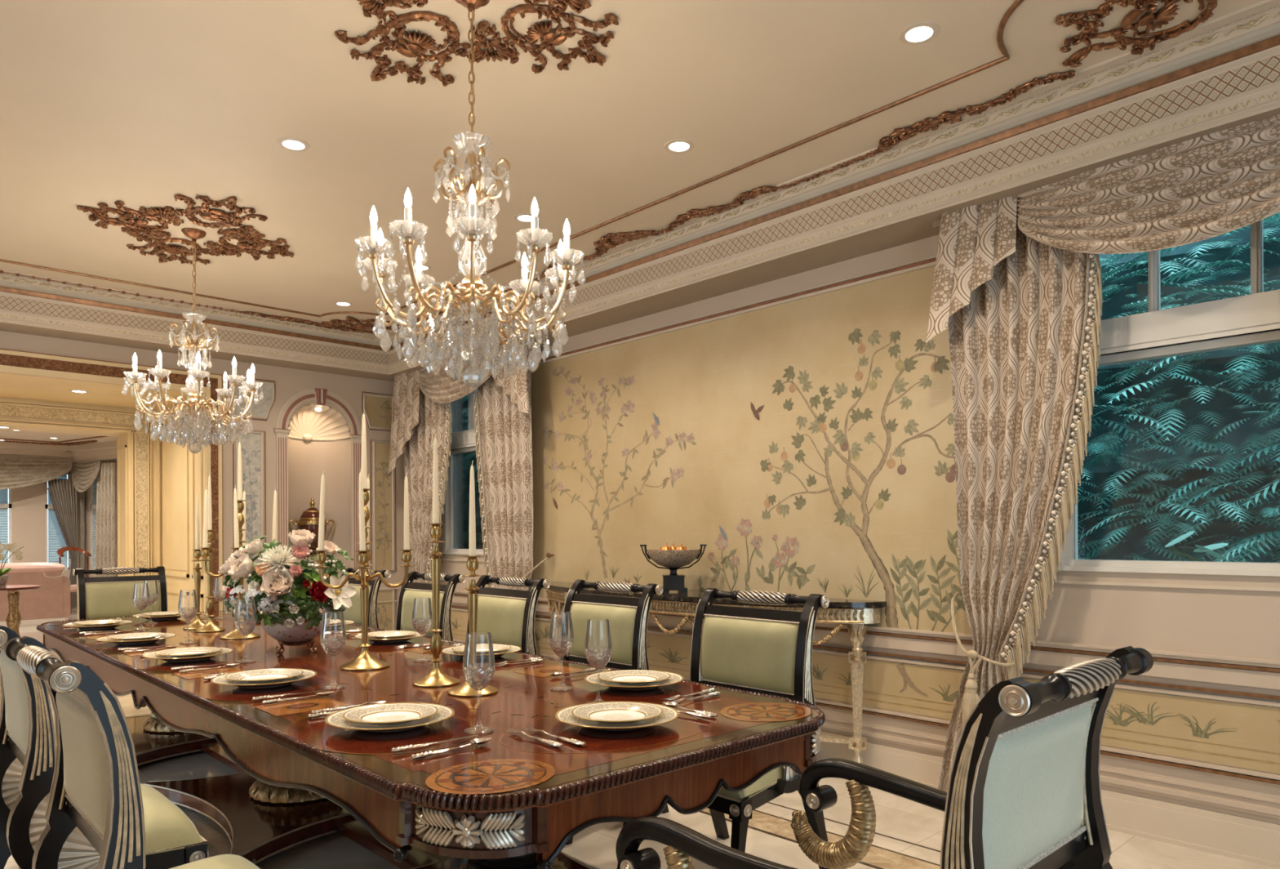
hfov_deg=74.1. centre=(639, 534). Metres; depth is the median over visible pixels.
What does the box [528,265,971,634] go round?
mural panel
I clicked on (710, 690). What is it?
fork
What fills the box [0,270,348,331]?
ceiling molding
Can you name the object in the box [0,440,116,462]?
trim
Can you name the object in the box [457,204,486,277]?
crystal vase
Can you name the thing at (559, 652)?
bowl
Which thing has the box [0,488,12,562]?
window
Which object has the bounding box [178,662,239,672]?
spoon
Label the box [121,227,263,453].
crystal chandelier
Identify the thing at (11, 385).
ceiling
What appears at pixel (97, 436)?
trim
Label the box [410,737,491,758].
spoon
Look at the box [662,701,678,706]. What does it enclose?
spoon bowl
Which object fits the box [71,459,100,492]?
swag
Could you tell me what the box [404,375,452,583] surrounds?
window curtain
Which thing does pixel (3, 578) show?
potted orchid
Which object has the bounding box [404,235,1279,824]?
wall
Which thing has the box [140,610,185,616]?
salad plate
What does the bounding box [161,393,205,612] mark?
wall
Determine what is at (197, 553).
socket
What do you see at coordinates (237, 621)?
bowl
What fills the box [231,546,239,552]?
socket
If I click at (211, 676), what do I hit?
fork
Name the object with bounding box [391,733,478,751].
knife
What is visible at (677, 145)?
recessed light
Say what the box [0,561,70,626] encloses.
sofa
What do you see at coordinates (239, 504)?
candelabrum
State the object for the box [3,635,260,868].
dining chair
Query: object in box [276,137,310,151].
recessed light
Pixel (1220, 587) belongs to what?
trim
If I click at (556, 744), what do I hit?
fork
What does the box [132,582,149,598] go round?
bowl
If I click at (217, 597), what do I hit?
bowl
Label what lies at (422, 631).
bowl
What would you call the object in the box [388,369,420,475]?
curtain jabot
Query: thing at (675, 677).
dinner plate
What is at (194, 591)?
bowl
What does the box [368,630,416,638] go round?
salad plate
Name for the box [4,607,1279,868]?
floor
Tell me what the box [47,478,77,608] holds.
curtain
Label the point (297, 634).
flower bowl
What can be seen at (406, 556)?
socket
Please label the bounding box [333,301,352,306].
recessed light
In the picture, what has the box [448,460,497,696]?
brass candlestick
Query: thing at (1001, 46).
trim
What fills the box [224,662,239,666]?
spoon bowl
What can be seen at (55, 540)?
window
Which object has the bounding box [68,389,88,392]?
recessed light
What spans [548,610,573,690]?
goblet
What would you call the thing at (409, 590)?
dining chair
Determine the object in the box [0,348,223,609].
trim
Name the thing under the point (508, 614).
dining chair
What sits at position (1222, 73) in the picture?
crown molding
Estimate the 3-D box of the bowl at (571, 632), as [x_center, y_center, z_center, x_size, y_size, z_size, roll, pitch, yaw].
[-0.286,0.328,3.082,0.091,0.092,0.091,0,0,34]
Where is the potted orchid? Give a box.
[0,542,24,586]
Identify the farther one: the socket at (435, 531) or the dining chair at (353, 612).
the dining chair at (353, 612)
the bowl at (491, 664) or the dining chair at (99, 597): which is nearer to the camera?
the bowl at (491, 664)
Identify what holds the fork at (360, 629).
on the dining table at (509, 800)
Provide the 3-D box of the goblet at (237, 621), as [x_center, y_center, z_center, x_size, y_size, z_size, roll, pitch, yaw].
[-1.760,0.427,3.783,0.092,0.278,0.094,0,0,-25]
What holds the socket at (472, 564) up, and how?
attached to the brass candlestick at (464, 689)
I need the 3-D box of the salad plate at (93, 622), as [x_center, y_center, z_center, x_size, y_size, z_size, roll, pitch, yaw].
[-3.307,0.544,5.174,0.269,0.025,0.269,0,0,-43]
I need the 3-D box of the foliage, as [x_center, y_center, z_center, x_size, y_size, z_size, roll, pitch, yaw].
[0.857,-0.384,9.043,2.615,4.400,22.013,0,0,-43]
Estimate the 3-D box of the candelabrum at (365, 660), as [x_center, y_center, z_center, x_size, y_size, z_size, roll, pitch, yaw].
[-1.177,0.015,3.618,0.314,1.096,0.314,0,0,29]
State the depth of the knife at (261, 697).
2.90 m
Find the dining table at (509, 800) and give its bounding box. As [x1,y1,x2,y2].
[36,609,825,868]
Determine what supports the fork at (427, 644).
on the dining table at (509, 800)
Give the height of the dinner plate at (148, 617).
0.034 m
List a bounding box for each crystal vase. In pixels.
[185,351,204,391]
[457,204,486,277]
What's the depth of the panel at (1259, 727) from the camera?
3.75 m
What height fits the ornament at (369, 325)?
0.038 m
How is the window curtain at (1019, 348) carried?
hanging from the wall at (1239, 623)
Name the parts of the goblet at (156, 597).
stem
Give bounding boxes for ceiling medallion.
[76,194,293,265]
[334,0,618,86]
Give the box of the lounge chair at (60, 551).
[57,546,91,613]
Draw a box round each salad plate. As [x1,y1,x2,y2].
[71,619,124,626]
[106,631,166,640]
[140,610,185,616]
[154,646,222,657]
[225,667,303,683]
[328,618,346,625]
[342,702,438,724]
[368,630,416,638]
[451,643,511,654]
[571,701,662,723]
[597,669,671,684]
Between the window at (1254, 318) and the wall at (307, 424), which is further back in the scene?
the wall at (307, 424)
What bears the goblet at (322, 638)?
on the dining table at (509, 800)
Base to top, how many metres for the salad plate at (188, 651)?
0.025 m
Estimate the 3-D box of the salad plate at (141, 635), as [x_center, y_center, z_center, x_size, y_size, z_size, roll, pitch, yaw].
[-2.644,0.541,4.456,0.269,0.025,0.269,0,0,-43]
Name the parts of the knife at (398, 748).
handle, blade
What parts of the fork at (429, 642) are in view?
handle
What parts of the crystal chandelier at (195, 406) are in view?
flame bulb, arm, arm, flame bulb, arm, arm, dish, chain, crown stem, arm, flame bulb, arm, arm, arm, flame bulb, arm, flame bulb, flame bulb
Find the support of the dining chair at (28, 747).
on the floor
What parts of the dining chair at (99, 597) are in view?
frame, rail, rail, backrest, frame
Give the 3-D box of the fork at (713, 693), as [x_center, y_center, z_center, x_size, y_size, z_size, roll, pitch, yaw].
[0.186,0.551,2.864,0.252,0.015,0.025,0,0,-44]
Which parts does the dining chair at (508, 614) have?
frame, backrest, rail, rail, frame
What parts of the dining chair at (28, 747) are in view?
leg, frame, backrest, rail, leg, frame, seat frame, seat, leg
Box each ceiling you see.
[0,0,1264,333]
[0,372,204,410]
[0,429,116,445]
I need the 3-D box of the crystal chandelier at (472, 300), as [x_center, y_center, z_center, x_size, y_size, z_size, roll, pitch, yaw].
[-0.582,-1.193,2.936,0.759,1.368,0.793,0,0,-14]
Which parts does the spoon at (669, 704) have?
handle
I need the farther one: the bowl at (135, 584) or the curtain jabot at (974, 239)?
the bowl at (135, 584)
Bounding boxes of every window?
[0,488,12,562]
[44,471,70,569]
[90,476,97,568]
[442,387,487,555]
[1050,219,1279,576]
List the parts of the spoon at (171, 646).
handle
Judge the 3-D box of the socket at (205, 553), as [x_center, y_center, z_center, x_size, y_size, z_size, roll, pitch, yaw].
[-2.383,0.108,4.645,0.068,0.075,0.068,0,0,-43]
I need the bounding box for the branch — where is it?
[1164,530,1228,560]
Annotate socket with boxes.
[191,548,201,561]
[198,546,210,560]
[207,529,216,542]
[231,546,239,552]
[312,550,329,568]
[354,550,371,568]
[358,548,373,565]
[399,549,414,566]
[426,523,444,542]
[462,555,482,576]
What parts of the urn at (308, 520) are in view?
handle, lid, handle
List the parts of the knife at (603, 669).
blade, handle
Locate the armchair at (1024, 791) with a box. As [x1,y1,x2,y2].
[615,645,1153,868]
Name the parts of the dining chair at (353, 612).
frame, backrest, rail, rail, frame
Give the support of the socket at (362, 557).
attached to the candelabrum at (365, 660)
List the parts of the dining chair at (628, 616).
leg, frame, rail, backrest, rail, rail, frame, leg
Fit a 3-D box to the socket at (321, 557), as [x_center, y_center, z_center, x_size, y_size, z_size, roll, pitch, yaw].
[-1.344,0.104,3.570,0.068,0.075,0.068,0,0,-43]
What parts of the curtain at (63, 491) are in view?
bead trim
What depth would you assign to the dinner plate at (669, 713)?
2.46 m
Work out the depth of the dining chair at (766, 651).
3.30 m
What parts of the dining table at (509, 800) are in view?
edge moulding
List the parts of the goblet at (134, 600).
stem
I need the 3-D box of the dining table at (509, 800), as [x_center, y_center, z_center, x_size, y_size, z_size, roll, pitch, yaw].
[-1.656,0.946,4.131,1.462,0.766,5.332,0,0,-43]
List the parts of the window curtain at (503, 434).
tieback cord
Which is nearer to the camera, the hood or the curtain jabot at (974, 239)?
the curtain jabot at (974, 239)
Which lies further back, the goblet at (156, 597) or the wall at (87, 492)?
the wall at (87, 492)
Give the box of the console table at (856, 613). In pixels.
[546,581,886,763]
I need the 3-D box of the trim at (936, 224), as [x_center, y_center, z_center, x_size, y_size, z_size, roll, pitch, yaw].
[0.397,-1.527,5.455,0.197,0.031,7.800,0,0,-43]
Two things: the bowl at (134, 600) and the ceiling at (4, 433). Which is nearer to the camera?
the bowl at (134, 600)
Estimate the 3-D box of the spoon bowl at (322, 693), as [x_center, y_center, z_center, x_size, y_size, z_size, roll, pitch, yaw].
[-1.097,0.556,2.953,0.064,0.012,0.039,0,0,-41]
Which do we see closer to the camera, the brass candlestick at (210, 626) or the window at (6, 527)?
the brass candlestick at (210, 626)
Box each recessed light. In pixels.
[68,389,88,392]
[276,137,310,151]
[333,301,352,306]
[413,263,431,271]
[513,213,538,222]
[663,138,694,153]
[898,21,939,44]
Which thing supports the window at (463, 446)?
in the wall at (1239, 623)
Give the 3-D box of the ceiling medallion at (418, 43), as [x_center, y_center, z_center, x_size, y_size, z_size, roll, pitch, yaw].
[-0.585,-1.865,2.936,1.046,0.038,1.209,0,0,-7]
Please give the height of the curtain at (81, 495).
2.300 m
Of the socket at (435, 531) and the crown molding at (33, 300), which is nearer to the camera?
the socket at (435, 531)
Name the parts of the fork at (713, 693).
handle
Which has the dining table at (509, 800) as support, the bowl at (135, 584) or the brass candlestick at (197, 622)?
the brass candlestick at (197, 622)
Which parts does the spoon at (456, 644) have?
handle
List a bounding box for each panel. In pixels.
[450,609,1279,773]
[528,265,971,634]
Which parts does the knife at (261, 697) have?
handle, blade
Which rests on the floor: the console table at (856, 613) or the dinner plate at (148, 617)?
the console table at (856, 613)
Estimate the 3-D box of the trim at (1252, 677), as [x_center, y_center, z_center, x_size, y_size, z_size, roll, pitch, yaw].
[0.889,0.815,5.064,0.030,0.622,9.570,0,0,-43]
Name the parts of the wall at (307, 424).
panel moulding, panel moulding, niche lamp shade, arch moulding, niche moulding, arch moulding, arch moulding, arch moulding, panel moulding, panel moulding, panel moulding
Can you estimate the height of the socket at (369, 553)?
0.075 m
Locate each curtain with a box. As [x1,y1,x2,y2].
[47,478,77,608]
[78,490,84,577]
[94,462,117,577]
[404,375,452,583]
[472,345,552,590]
[937,209,1102,791]
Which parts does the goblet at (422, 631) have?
stem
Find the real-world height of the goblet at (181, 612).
0.278 m
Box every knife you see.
[79,629,127,633]
[117,644,175,650]
[170,662,235,669]
[251,688,324,700]
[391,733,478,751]
[561,668,611,677]
[676,709,712,718]
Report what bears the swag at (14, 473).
hanging from the wall
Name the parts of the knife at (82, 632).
handle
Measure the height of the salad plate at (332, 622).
0.025 m
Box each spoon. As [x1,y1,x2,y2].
[84,629,132,635]
[124,644,178,652]
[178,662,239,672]
[262,690,333,703]
[341,630,382,635]
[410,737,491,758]
[422,643,463,648]
[549,667,597,675]
[662,701,718,716]
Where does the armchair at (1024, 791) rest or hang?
on the floor
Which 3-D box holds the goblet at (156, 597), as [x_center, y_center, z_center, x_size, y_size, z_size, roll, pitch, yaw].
[-3.153,0.433,5.460,0.092,0.278,0.094,0,0,-8]
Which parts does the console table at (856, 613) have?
leg, leg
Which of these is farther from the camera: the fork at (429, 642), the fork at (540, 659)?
the fork at (429, 642)
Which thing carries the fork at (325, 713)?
on the dining table at (509, 800)
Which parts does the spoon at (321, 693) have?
handle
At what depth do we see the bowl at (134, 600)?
5.11 m
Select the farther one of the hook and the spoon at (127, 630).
the hook
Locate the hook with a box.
[546,552,554,557]
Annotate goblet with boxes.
[132,582,150,629]
[142,579,158,623]
[177,589,197,643]
[213,577,226,618]
[234,598,257,662]
[320,610,346,688]
[321,605,338,640]
[411,597,432,661]
[462,631,495,733]
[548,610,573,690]
[584,618,612,702]
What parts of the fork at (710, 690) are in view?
handle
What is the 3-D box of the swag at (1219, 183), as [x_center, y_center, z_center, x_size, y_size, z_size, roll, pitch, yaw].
[2.144,-1.344,3.356,0.101,0.415,1.334,0,0,-43]
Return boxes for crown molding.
[0,0,1279,377]
[0,269,394,381]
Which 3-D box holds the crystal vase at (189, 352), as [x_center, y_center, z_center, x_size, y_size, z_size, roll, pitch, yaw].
[-2.748,-1.005,5.229,0.103,0.245,0.098,0,0,-13]
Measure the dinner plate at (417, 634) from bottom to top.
0.034 m
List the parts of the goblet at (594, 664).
stem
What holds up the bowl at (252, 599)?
on the goblet at (237, 621)
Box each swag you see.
[0,457,71,489]
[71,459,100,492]
[419,348,498,403]
[1017,114,1279,253]
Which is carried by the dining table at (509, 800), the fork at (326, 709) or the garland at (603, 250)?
the fork at (326, 709)
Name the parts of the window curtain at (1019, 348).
tieback cord, tieback cord, tieback cord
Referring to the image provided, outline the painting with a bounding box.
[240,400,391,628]
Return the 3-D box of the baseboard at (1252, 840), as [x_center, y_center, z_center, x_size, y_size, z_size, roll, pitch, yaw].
[0.891,1.234,5.064,0.030,0.165,9.570,0,0,-43]
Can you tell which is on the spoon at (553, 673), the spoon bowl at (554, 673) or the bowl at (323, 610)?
the spoon bowl at (554, 673)
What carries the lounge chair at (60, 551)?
on the floor
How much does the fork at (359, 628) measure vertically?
0.015 m
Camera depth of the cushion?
12.66 m
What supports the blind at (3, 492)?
attached to the window at (6, 527)
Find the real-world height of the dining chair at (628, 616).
1.089 m
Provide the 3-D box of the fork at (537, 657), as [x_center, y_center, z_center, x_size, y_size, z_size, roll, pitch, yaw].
[-0.536,0.554,3.717,0.252,0.015,0.025,0,0,-43]
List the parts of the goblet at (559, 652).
stem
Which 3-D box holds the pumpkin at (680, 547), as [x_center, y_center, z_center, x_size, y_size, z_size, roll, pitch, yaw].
[0.260,0.091,5.393,0.090,0.077,0.090,0,0,-21]
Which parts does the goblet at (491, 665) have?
stem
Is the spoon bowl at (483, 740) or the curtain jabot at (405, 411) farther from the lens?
the curtain jabot at (405, 411)
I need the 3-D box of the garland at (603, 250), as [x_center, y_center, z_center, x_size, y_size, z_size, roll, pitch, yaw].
[-1.211,-1.864,6.612,0.172,0.030,2.958,0,0,-43]
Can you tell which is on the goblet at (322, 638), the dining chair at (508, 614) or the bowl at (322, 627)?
the bowl at (322, 627)
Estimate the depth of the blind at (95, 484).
16.04 m
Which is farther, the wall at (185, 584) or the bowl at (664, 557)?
the wall at (185, 584)
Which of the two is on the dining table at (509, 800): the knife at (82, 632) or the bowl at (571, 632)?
the knife at (82, 632)
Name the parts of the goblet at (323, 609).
stem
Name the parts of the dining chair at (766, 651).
frame, leg, leg, seat frame, rail, backrest, seat, rail, rail, frame, leg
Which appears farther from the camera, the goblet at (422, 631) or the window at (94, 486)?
the window at (94, 486)
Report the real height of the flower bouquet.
0.472 m
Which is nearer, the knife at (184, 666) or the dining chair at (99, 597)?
the knife at (184, 666)
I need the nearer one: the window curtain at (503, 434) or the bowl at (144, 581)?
the bowl at (144, 581)
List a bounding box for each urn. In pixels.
[288,497,335,556]
[640,543,706,592]
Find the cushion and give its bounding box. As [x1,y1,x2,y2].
[0,561,65,573]
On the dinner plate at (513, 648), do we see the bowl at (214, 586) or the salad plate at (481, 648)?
the salad plate at (481, 648)
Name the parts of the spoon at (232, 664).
handle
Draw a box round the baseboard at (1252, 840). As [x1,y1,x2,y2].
[816,741,1279,868]
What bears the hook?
attached to the wall at (1239, 623)
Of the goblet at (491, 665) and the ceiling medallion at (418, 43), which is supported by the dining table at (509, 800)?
the goblet at (491, 665)
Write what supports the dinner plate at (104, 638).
on the dining table at (509, 800)
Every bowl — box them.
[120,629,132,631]
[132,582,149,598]
[132,597,150,609]
[142,579,158,595]
[142,594,158,604]
[164,644,178,648]
[177,589,197,608]
[177,606,197,620]
[213,577,226,591]
[213,591,223,600]
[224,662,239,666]
[234,598,256,620]
[234,618,257,635]
[261,612,329,653]
[315,690,333,695]
[320,610,346,638]
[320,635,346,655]
[321,605,332,617]
[411,597,432,619]
[411,617,432,634]
[462,631,494,667]
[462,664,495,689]
[470,737,491,744]
[548,610,573,638]
[548,636,573,656]
[549,671,563,675]
[584,618,612,648]
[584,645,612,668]
[646,548,700,567]
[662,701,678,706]
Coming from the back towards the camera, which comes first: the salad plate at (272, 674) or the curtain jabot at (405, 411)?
the curtain jabot at (405, 411)
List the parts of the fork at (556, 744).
handle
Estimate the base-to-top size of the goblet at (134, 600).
0.278 m
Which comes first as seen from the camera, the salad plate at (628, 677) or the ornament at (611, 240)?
the salad plate at (628, 677)
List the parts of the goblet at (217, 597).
stem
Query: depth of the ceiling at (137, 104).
3.79 m
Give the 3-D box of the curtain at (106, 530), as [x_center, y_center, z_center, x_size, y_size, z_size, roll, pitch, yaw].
[-9.671,0.033,15.370,0.670,2.660,0.080,0,0,29]
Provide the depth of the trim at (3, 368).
6.87 m
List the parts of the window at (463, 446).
glass pane, glass pane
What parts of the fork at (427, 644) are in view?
handle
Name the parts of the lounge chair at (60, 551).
leg, seat, backrest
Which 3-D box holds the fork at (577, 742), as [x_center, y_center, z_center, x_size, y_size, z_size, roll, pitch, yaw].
[-0.232,0.553,2.325,0.025,0.015,0.252,0,0,-43]
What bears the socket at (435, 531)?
attached to the brass candlestick at (436, 677)
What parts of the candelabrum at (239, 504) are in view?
arm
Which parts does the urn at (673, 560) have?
handle, handle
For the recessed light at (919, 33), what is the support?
in the ceiling at (137, 104)
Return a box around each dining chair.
[0,625,208,868]
[0,679,56,746]
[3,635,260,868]
[72,565,168,619]
[333,567,391,628]
[395,570,466,640]
[466,574,550,654]
[560,578,669,844]
[617,587,829,868]
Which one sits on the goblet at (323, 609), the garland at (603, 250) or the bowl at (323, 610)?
the bowl at (323, 610)
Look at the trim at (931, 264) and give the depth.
5.22 m
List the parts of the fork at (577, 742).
handle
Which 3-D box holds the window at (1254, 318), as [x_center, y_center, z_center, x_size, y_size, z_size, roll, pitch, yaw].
[2.380,-0.653,3.575,0.145,1.635,1.200,0,0,-43]
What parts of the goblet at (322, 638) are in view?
stem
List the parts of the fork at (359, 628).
handle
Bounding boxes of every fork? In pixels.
[203,675,217,679]
[207,668,256,675]
[307,709,342,717]
[311,699,386,713]
[324,627,361,632]
[324,628,361,633]
[393,643,430,648]
[394,641,430,646]
[494,656,542,664]
[495,657,542,666]
[505,728,564,746]
[525,726,586,746]
[662,687,715,699]
[671,690,720,702]
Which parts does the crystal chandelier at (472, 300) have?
flame bulb, flame bulb, arm, flame bulb, arm, flame bulb, arm, arm, chain, dish, crown stem, arm, flame bulb, arm, arm, flame bulb, arm, flame bulb, arm, flame bulb, flame bulb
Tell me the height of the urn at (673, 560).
0.303 m
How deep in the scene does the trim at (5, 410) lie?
8.14 m
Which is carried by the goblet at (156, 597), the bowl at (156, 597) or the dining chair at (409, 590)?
the bowl at (156, 597)
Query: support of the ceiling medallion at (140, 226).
attached to the ceiling at (137, 104)
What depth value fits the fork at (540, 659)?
3.68 m
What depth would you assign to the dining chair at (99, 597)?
6.35 m
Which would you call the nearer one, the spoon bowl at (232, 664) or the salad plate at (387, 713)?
the salad plate at (387, 713)
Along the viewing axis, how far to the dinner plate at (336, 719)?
2.45 m
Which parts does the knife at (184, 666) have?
handle, blade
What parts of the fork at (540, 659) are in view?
handle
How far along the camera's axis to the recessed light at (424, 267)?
5.94 m
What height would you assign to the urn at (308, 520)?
0.573 m
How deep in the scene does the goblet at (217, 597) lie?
5.76 m
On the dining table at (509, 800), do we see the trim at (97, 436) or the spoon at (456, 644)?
the spoon at (456, 644)
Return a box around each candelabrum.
[198,439,276,639]
[312,409,414,670]
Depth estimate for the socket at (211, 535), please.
5.02 m
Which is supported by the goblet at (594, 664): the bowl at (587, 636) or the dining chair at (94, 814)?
the bowl at (587, 636)
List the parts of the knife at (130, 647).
handle, blade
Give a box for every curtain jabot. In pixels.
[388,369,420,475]
[497,338,529,413]
[925,195,1017,345]
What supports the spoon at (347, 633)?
on the dining table at (509, 800)
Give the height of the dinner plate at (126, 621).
0.034 m
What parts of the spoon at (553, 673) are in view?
handle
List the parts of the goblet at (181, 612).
stem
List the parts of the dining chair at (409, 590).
frame, backrest, rail, rail, frame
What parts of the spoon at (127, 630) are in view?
handle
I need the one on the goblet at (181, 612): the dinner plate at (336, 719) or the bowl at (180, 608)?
the bowl at (180, 608)
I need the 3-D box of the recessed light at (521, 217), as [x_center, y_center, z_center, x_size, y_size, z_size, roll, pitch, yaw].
[-0.675,-1.875,5.026,0.148,0.007,0.148,0,0,-43]
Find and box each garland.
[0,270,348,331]
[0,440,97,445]
[388,246,608,329]
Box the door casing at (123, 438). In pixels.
[0,396,161,576]
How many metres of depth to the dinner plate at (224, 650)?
3.78 m
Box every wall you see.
[0,330,404,630]
[11,468,79,577]
[84,460,116,577]
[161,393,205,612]
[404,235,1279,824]
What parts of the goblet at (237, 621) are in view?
stem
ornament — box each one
[321,315,390,333]
[593,70,1075,249]
[1055,0,1217,67]
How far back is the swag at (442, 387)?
7.39 m
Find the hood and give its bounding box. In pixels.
[288,403,349,440]
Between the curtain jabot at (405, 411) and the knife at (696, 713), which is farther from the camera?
the curtain jabot at (405, 411)
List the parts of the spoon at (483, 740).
handle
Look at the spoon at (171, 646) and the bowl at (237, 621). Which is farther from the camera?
the spoon at (171, 646)
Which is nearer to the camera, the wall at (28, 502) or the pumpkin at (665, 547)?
the pumpkin at (665, 547)
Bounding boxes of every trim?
[0,0,1024,317]
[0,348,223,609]
[0,349,222,612]
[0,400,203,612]
[0,404,147,575]
[0,435,109,442]
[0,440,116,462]
[231,586,401,610]
[419,196,1022,375]
[440,558,1279,591]
[451,590,1279,818]
[531,255,936,366]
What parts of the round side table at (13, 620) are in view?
leg, leg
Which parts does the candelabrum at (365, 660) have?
arm, arm, arm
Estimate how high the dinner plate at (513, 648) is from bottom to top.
0.034 m
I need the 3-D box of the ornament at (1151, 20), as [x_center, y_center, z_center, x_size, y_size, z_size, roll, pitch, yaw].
[1.788,-1.875,3.066,0.505,0.038,0.586,0,0,31]
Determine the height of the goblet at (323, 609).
0.278 m
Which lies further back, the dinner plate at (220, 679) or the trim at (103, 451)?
the trim at (103, 451)
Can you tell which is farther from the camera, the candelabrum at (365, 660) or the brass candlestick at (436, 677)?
the candelabrum at (365, 660)
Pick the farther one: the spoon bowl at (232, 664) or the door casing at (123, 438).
the door casing at (123, 438)
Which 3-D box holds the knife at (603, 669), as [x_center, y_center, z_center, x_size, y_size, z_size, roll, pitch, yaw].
[-0.213,0.550,3.352,0.255,0.014,0.023,0,0,-44]
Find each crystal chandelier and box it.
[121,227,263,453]
[355,0,586,386]
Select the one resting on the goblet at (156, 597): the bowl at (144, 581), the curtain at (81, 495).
the bowl at (144, 581)
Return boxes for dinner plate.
[62,619,133,629]
[95,632,176,644]
[132,611,191,620]
[142,646,233,662]
[210,667,316,688]
[324,702,454,732]
[325,619,355,629]
[354,631,426,642]
[441,644,521,658]
[555,701,679,730]
[584,669,684,690]
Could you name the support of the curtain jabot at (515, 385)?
hanging from the wall at (1239, 623)
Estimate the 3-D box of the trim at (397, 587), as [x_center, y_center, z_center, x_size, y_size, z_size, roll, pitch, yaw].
[-3.045,0.928,7.918,1.797,0.810,0.022,0,0,-43]
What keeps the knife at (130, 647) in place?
on the dining table at (509, 800)
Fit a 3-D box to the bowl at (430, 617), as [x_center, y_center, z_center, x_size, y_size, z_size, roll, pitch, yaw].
[-0.976,0.331,3.799,0.091,0.092,0.091,0,0,12]
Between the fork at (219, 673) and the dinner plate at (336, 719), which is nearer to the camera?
the dinner plate at (336, 719)
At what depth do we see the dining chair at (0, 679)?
2.91 m
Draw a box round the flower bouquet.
[217,528,355,629]
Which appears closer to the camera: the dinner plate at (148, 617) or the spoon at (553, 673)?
the spoon at (553, 673)
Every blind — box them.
[0,488,8,562]
[93,476,97,566]
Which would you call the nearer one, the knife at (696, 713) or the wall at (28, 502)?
the knife at (696, 713)
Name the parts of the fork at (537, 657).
handle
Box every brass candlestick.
[182,493,205,629]
[195,474,225,631]
[412,433,460,686]
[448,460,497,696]
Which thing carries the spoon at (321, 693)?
on the dining table at (509, 800)
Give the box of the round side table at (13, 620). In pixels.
[0,584,42,635]
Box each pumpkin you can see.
[659,542,672,549]
[674,542,687,549]
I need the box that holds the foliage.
[1077,211,1279,562]
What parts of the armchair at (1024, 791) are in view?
arm, arm, frame, backrest, rail, rail, rail, frame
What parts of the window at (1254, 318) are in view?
glass pane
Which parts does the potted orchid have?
flower, pot, flower, stem, flower, flower, flower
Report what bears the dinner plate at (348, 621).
on the dining table at (509, 800)
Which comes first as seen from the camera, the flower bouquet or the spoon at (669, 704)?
the spoon at (669, 704)
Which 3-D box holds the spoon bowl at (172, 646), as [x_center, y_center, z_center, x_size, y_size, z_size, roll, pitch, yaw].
[-2.336,0.561,4.227,0.064,0.012,0.039,0,0,-44]
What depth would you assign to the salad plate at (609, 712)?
2.53 m
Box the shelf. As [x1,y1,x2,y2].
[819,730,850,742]
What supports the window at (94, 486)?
in the wall at (87, 492)
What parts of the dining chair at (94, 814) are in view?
rail, frame, rail, backrest, rail, frame, seat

